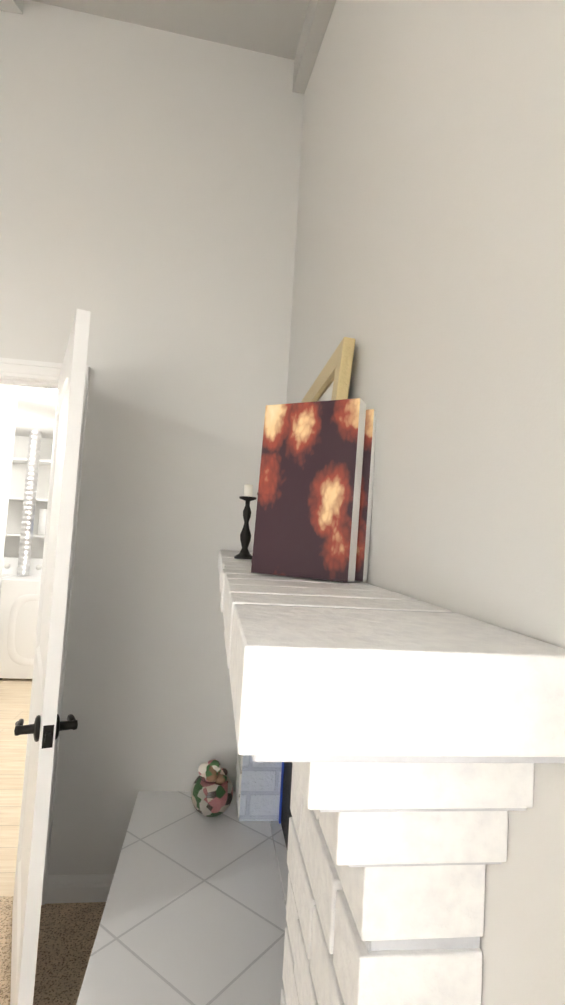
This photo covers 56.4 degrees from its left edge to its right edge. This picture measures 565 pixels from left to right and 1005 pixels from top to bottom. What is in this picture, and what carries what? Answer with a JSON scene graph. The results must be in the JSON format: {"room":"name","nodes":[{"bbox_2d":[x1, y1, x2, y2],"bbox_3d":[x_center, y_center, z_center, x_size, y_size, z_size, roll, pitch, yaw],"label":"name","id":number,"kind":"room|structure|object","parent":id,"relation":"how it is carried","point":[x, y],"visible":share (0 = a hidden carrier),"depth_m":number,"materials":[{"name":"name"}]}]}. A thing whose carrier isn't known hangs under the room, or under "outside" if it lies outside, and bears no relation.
{"room":"living room","nodes":[
{"label":"living room","id":0,"kind":"room"},
{"bbox_2d":[0,387,17,588],"bbox_3d":[-1.981,0.356,2.972,0.120,2.370,1.730,4,-4,-7],"label":"wall","id":1,"kind":"structure","parent":0,"point":[8,400],"depth_m":3.77,"materials":[{"name":"white paint"}]},
{"bbox_2d":[0,678,31,895],"bbox_3d":[-2.157,1.611,3.760,2.110,0.050,3.645,4,-4,-7],"label":"floor","id":2,"kind":"structure","parent":0,"point":[15,696],"depth_m":3.12,"materials":[{"name":"brown wood"}]},
{"bbox_2d":[0,557,17,597],"bbox_3d":[-2.994,1.079,5.120,0.677,1.085,0.676,4,-4,-7],"label":"washer","id":3,"kind":"object","parent":2,"relation":"on","point":[9,568],"visible":0.25,"depth_m":5.37,"materials":[{"name":"white metal"}]},
{"bbox_2d":[0,558,42,679],"bbox_3d":[-2.313,1.124,5.205,0.677,1.085,0.676,4,-4,-7],"label":"cabinet","id":4,"kind":"object","parent":2,"relation":"on","point":[19,602],"visible":0.35,"depth_m":4.86,"materials":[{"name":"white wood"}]},
{"bbox_2d":[17,430,41,575],"bbox_3d":[-2.527,0.004,5.264,0.116,1.440,0.113,4,-4,-7],"label":"vent duct","id":5,"kind":"object","parent":4,"relation":"attached to","point":[28,512],"visible":1,"depth_m":5.22,"materials":[{"name":"silver metal"}]},
{"bbox_2d":[0,385,55,438],"bbox_3d":[-2.030,-0.795,4.015,2.350,0.050,3.680,4,-4,-7],"label":"ceiling","id":6,"kind":"structure","parent":0,"point":[36,409],"depth_m":4.33,"materials":[{"name":"white paint"}]},
{"bbox_2d":[47,389,56,403],"bbox_3d":[-1.436,-0.704,3.622,0.340,0.110,0.340,4,-4,-7],"label":"light","id":7,"kind":"object","parent":6,"relation":"attached to","point":[52,395],"visible":0.1,"depth_m":3.50,"materials":[{"name":"white"}]},
{"bbox_2d":[4,436,52,557],"bbox_3d":[-2.100,0.411,3.938,2.350,2.370,3.680,4,-4,-7],"label":"wall","id":8,"kind":"structure","parent":0,"point":[15,507],"depth_m":5.62,"materials":[{"name":"white paint"}]},
{"bbox_2d":[0,404,11,535],"bbox_3d":[-1.918,0.420,2.977,0.014,2.250,1.730,4,-4,-7],"label":"door frame","id":9,"kind":"structure","parent":8,"relation":"attached to","point":[6,409],"depth_m":3.70,"materials":[{"name":"white wood"}]},
{"bbox_2d":[5,458,50,537],"bbox_3d":[-2.745,-0.052,5.461,1.070,0.790,0.308,4,-4,-7],"label":"shelf","id":10,"kind":"object","parent":8,"relation":"attached to","point":[24,460],"visible":0.29,"depth_m":5.36,"materials":[{"name":"white wood"}]},
{"bbox_2d":[38,509,46,534],"bbox_3d":[-2.477,0.204,5.487,0.110,0.270,0.110,4,-4,-7],"label":"paper towel roll","id":11,"kind":"object","parent":10,"relation":"on","point":[42,521],"visible":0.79,"depth_m":5.44,"materials":[{"name":"white"}]},
{"bbox_2d":[0,896,105,1004],"bbox_3d":[-1.865,1.388,0.008,4.050,0.050,3.885,4,-4,-7],"label":"floor carpet","id":12,"kind":"object","parent":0,"point":[67,935],"depth_m":1.82,"materials":[{"name":"brown carpet"}]},
{"bbox_2d":[76,550,564,1004],"bbox_3d":[-0.158,0.839,1.208,0.564,1.394,1.933,4,-4,-7],"label":"fireplace","id":13,"kind":"object","parent":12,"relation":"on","point":[348,845],"visible":0.96,"depth_m":0.47,"materials":[{"name":"brick"}]},
{"bbox_2d":[191,759,232,816],"bbox_3d":[-0.262,1.064,1.977,0.158,0.198,0.158,4,-4,-7],"label":"vase","id":14,"kind":"object","parent":13,"relation":"on","point":[212,792],"visible":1,"depth_m":1.93,"materials":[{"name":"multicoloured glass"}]},
{"bbox_2d":[234,484,256,559],"bbox_3d":[-0.100,0.052,1.459,0.056,0.207,0.056,4,-4,-7],"label":"candlestick","id":15,"kind":"object","parent":13,"relation":"on","point":[245,533],"visible":0.98,"depth_m":1.45,"materials":[{"name":"black metal"}]},
{"bbox_2d":[251,398,365,581],"bbox_3d":[0.045,-0.023,0.936,0.185,0.311,0.049,1,-4,28],"label":"canvas","id":16,"kind":"object","parent":13,"relation":"on","point":[308,507],"visible":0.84,"depth_m":0.92,"materials":[{"name":"multicoloured"}]},
{"bbox_2d":[301,337,354,402],"bbox_3d":[0.070,-0.083,1.312,0.062,0.480,0.535,4,-4,-7],"label":"picture frame","id":17,"kind":"object","parent":13,"relation":"on","point":[332,381],"visible":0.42,"depth_m":1.09,"materials":[{"name":"beige wood"}]},
{"bbox_2d":[355,409,375,581],"bbox_3d":[0.071,-0.016,0.960,0.185,0.301,0.036,1,-4,28],"label":"canvas","id":18,"kind":"object","parent":13,"relation":"on","point":[362,553],"visible":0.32,"depth_m":0.91,"materials":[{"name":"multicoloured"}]},
{"bbox_2d":[0,0,303,874],"bbox_3d":[-2.002,-0.460,2.081,4.050,3.880,0.120,4,-4,-7],"label":"wall","id":19,"kind":"structure","parent":0,"point":[148,194],"depth_m":2.21,"materials":[{"name":"white paint"}]},
{"bbox_2d":[0,357,89,904],"bbox_3d":[-1.340,0.467,2.114,0.960,2.115,0.162,4,-4,-7],"label":"door frame","id":20,"kind":"structure","parent":19,"relation":"attached to","point":[28,373],"depth_m":2.13,"materials":[{"name":"white wood"}]},
{"bbox_2d":[10,309,90,1004],"bbox_3d":[-0.754,0.511,1.737,0.333,2.030,0.843,4,-4,-7],"label":"hall door","id":21,"kind":"structure","parent":19,"relation":"in","point":[43,727],"depth_m":1.39,"materials":[{"name":"white paint"},{"name":"black bronze"}]},
{"bbox_2d":[45,874,113,903],"bbox_3d":[-0.755,1.510,2.063,0.323,0.097,0.014,4,-4,-7],"label":"baseboard","id":22,"kind":"structure","parent":19,"relation":"attached to","point":[84,888],"depth_m":2.04,"materials":[{"name":"white"}]},
{"bbox_2d":[32,0,309,59],"bbox_3d":[-1.694,-1.537,0.187,4.250,1.952,4.070,4,-4,-7],"label":"ceiling","id":23,"kind":"structure","parent":0,"point":[273,27],"depth_m":2.17,"materials":[{"name":"white paint"}]},
{"bbox_2d":[0,0,23,14],"bbox_3d":[-0.954,-1.411,0.265,0.120,1.705,3.848,4,-4,-7],"label":"beam","id":24,"kind":"structure","parent":23,"relation":"attached to","point":[14,6],"depth_m":2.18,"materials":[{"name":"white paint"}]},
{"bbox_2d":[292,0,335,93],"bbox_3d":[0.274,-1.220,0.413,0.054,1.778,3.848,4,-4,-7],"label":"beam","id":25,"kind":"structure","parent":23,"relation":"attached to","point":[317,18],"depth_m":1.96,"materials":[{"name":"white paint"}]},
{"bbox_2d":[286,0,564,1004],"bbox_3d":[0.302,-0.326,0.427,0.120,3.670,3.970,4,-4,-7],"label":"wall","id":26,"kind":"structure","parent":0,"point":[430,258],"depth_m":0.62,"materials":[{"name":"white paint"}]}
]}

